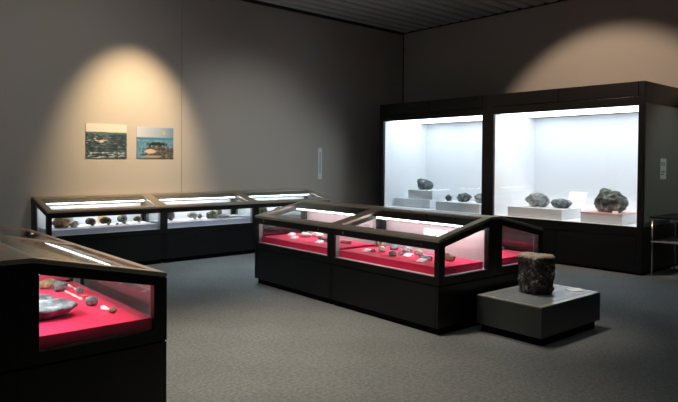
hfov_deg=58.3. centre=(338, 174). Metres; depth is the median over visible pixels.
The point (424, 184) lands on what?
rock
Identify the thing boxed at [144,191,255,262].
display case
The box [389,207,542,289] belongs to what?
display case
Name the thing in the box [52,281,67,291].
stone
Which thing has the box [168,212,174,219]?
coiled fossil
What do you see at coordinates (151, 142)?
painting
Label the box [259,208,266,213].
stone
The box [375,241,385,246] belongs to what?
stone
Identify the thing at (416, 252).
stone
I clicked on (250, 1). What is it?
trim
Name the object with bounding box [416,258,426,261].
label card
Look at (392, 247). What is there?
stone
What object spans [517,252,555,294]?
rock
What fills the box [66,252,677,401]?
floor
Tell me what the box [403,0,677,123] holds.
wall
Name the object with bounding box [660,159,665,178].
notice sheet
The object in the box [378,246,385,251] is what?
stone
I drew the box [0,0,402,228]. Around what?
wall
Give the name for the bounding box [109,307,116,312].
stone
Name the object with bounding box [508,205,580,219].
block
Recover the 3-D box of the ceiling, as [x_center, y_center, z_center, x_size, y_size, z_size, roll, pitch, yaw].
[0.502,-3.255,5.137,13.620,0.220,12.295,-1,2,-42]
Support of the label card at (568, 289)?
on the plinth
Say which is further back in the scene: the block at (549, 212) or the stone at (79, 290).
the block at (549, 212)
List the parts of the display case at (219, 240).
panel, lid frame, hood frame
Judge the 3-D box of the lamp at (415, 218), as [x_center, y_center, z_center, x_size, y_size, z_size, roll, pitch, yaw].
[0.963,0.498,6.661,0.204,0.102,1.474,-1,1,-40]
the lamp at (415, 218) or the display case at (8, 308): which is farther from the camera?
the lamp at (415, 218)
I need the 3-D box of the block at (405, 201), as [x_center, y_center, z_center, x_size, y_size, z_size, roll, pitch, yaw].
[1.772,0.575,12.736,0.750,0.167,0.970,-1,2,-42]
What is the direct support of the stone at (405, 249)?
on the block at (458, 265)
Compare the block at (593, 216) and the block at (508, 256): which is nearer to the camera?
the block at (508, 256)
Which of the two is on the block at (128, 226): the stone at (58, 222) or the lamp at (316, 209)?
the stone at (58, 222)
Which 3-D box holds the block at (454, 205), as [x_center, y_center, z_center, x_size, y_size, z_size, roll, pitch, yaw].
[2.443,0.602,11.634,0.610,0.167,1.010,-1,2,-42]
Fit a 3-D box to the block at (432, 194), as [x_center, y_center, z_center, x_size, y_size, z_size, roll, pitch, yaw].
[1.839,0.400,12.607,0.480,0.186,0.645,-1,2,-42]
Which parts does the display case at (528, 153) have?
header panel, cupboard door, light panel, light panel, cupboard door, header panel, light panel, panel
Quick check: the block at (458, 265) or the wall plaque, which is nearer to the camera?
the block at (458, 265)
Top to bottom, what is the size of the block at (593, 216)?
0.161 m
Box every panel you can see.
[424,228,447,235]
[568,191,587,213]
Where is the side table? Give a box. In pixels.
[650,213,677,275]
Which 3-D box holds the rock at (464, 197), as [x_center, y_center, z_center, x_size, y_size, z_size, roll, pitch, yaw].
[2.420,0.430,11.710,0.192,0.173,0.298,-1,2,-42]
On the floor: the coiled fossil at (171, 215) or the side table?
the side table
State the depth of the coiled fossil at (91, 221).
9.12 m
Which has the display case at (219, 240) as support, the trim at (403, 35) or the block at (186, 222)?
the block at (186, 222)
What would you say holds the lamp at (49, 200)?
attached to the display case at (143, 247)
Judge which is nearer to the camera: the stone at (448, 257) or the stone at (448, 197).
the stone at (448, 257)
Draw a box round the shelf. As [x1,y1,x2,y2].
[650,236,677,244]
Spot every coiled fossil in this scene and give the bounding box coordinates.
[85,218,95,225]
[99,217,111,224]
[117,215,126,222]
[133,216,141,221]
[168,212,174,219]
[187,212,196,218]
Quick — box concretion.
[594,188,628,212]
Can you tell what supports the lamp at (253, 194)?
attached to the display case at (269, 199)
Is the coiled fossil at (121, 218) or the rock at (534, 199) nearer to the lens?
the coiled fossil at (121, 218)
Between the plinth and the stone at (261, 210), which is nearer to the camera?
the plinth
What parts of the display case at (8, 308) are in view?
lid frame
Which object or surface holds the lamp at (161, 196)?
attached to the display case at (219, 240)
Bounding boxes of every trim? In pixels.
[240,0,403,34]
[402,35,403,102]
[404,0,567,33]
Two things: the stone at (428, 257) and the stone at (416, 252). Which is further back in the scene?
the stone at (416, 252)
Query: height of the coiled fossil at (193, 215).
0.133 m
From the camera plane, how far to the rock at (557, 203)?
10.10 m
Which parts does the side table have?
leg, leg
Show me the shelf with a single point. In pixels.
(670, 240)
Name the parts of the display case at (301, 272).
hood frame, lid frame, panel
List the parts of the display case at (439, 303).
hood frame, lid frame, panel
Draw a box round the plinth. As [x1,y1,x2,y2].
[477,284,599,345]
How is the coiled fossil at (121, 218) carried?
on the block at (128, 226)
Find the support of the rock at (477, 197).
on the block at (454, 205)
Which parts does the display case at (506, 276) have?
lid frame, hood frame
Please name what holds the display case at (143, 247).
on the floor
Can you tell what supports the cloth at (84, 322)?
on the display case at (130, 367)
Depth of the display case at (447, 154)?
12.80 m
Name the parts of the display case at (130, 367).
roof pane, lid frame, hood frame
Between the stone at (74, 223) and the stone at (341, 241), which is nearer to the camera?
the stone at (341, 241)
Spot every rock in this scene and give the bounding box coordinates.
[417,178,433,189]
[456,193,471,201]
[474,193,480,202]
[517,252,555,294]
[525,193,549,206]
[551,198,571,207]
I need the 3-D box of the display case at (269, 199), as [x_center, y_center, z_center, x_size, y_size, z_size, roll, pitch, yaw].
[-1.078,0.828,11.531,1.716,1.067,0.795,-1,2,-42]
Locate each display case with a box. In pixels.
[0,225,77,281]
[0,235,166,401]
[0,252,16,401]
[31,193,163,264]
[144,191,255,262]
[235,189,329,252]
[255,200,380,303]
[309,200,385,206]
[330,207,495,334]
[379,95,487,214]
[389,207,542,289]
[486,81,677,275]
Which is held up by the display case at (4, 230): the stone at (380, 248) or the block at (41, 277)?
the block at (41, 277)
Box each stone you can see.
[39,278,55,288]
[39,294,53,299]
[52,218,70,227]
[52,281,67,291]
[69,220,77,226]
[76,286,82,293]
[85,296,97,305]
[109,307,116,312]
[206,210,217,218]
[217,214,228,217]
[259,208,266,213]
[300,232,311,237]
[311,232,324,236]
[318,236,326,241]
[340,240,351,243]
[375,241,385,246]
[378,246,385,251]
[388,250,397,255]
[390,245,398,249]
[401,246,412,252]
[413,250,423,254]
[425,255,432,260]
[445,194,451,200]
[445,253,455,260]
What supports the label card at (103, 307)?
on the cloth at (84, 322)
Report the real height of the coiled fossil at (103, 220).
0.132 m
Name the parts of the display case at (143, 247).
panel, lid frame, hood frame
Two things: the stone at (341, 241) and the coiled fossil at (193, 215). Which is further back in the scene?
the coiled fossil at (193, 215)
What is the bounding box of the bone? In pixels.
[65,290,82,299]
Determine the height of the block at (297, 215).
0.075 m
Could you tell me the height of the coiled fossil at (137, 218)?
0.104 m
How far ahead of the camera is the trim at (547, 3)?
12.40 m
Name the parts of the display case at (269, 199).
panel, lid frame, hood frame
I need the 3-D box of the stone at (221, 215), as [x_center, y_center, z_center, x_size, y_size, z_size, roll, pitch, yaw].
[-2.024,0.716,10.608,0.232,0.073,0.109,-1,2,-42]
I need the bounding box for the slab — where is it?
[39,298,77,319]
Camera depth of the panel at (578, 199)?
10.44 m
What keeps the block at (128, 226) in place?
on the display case at (143, 247)
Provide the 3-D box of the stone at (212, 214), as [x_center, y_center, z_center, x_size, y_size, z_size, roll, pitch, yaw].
[-2.211,0.683,10.577,0.221,0.137,0.136,0,1,-32]
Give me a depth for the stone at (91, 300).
4.10 m
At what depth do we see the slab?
3.77 m
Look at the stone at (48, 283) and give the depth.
4.62 m
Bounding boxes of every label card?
[101,305,109,309]
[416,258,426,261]
[566,288,583,291]
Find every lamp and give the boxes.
[42,196,145,205]
[154,193,236,200]
[243,191,309,197]
[295,204,368,215]
[374,211,475,227]
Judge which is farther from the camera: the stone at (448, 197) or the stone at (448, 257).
the stone at (448, 197)
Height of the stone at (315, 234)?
0.065 m
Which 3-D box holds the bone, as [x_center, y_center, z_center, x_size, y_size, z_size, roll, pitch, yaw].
[-1.921,0.869,4.397,0.019,0.019,0.350,-1,2,-42]
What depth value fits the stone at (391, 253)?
6.41 m
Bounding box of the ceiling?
[257,0,557,32]
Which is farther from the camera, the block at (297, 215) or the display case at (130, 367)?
the block at (297, 215)
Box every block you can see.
[38,221,157,235]
[39,275,69,281]
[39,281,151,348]
[149,216,249,227]
[239,212,300,218]
[262,233,374,253]
[339,246,482,274]
[394,197,452,208]
[408,189,446,199]
[436,200,480,212]
[502,249,521,264]
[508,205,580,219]
[580,210,636,224]
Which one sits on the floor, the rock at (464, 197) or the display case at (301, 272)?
the display case at (301, 272)
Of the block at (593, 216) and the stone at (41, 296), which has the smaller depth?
the stone at (41, 296)
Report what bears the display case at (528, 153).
on the floor
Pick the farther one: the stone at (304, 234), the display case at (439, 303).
the stone at (304, 234)
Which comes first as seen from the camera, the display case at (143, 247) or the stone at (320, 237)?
the stone at (320, 237)
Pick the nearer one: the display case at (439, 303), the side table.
the display case at (439, 303)
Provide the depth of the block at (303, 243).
7.49 m
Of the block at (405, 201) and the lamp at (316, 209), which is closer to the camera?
the lamp at (316, 209)
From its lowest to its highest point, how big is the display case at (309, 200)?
1.067 m
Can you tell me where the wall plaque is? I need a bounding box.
[318,148,321,178]
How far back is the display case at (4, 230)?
5.35 m
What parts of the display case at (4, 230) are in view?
roof pane, lid frame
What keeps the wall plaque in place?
attached to the wall at (249, 94)
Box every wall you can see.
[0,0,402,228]
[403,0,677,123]
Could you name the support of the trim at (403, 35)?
attached to the wall at (249, 94)
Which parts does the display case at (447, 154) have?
header panel, light panel, light panel, header panel, light panel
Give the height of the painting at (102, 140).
0.542 m

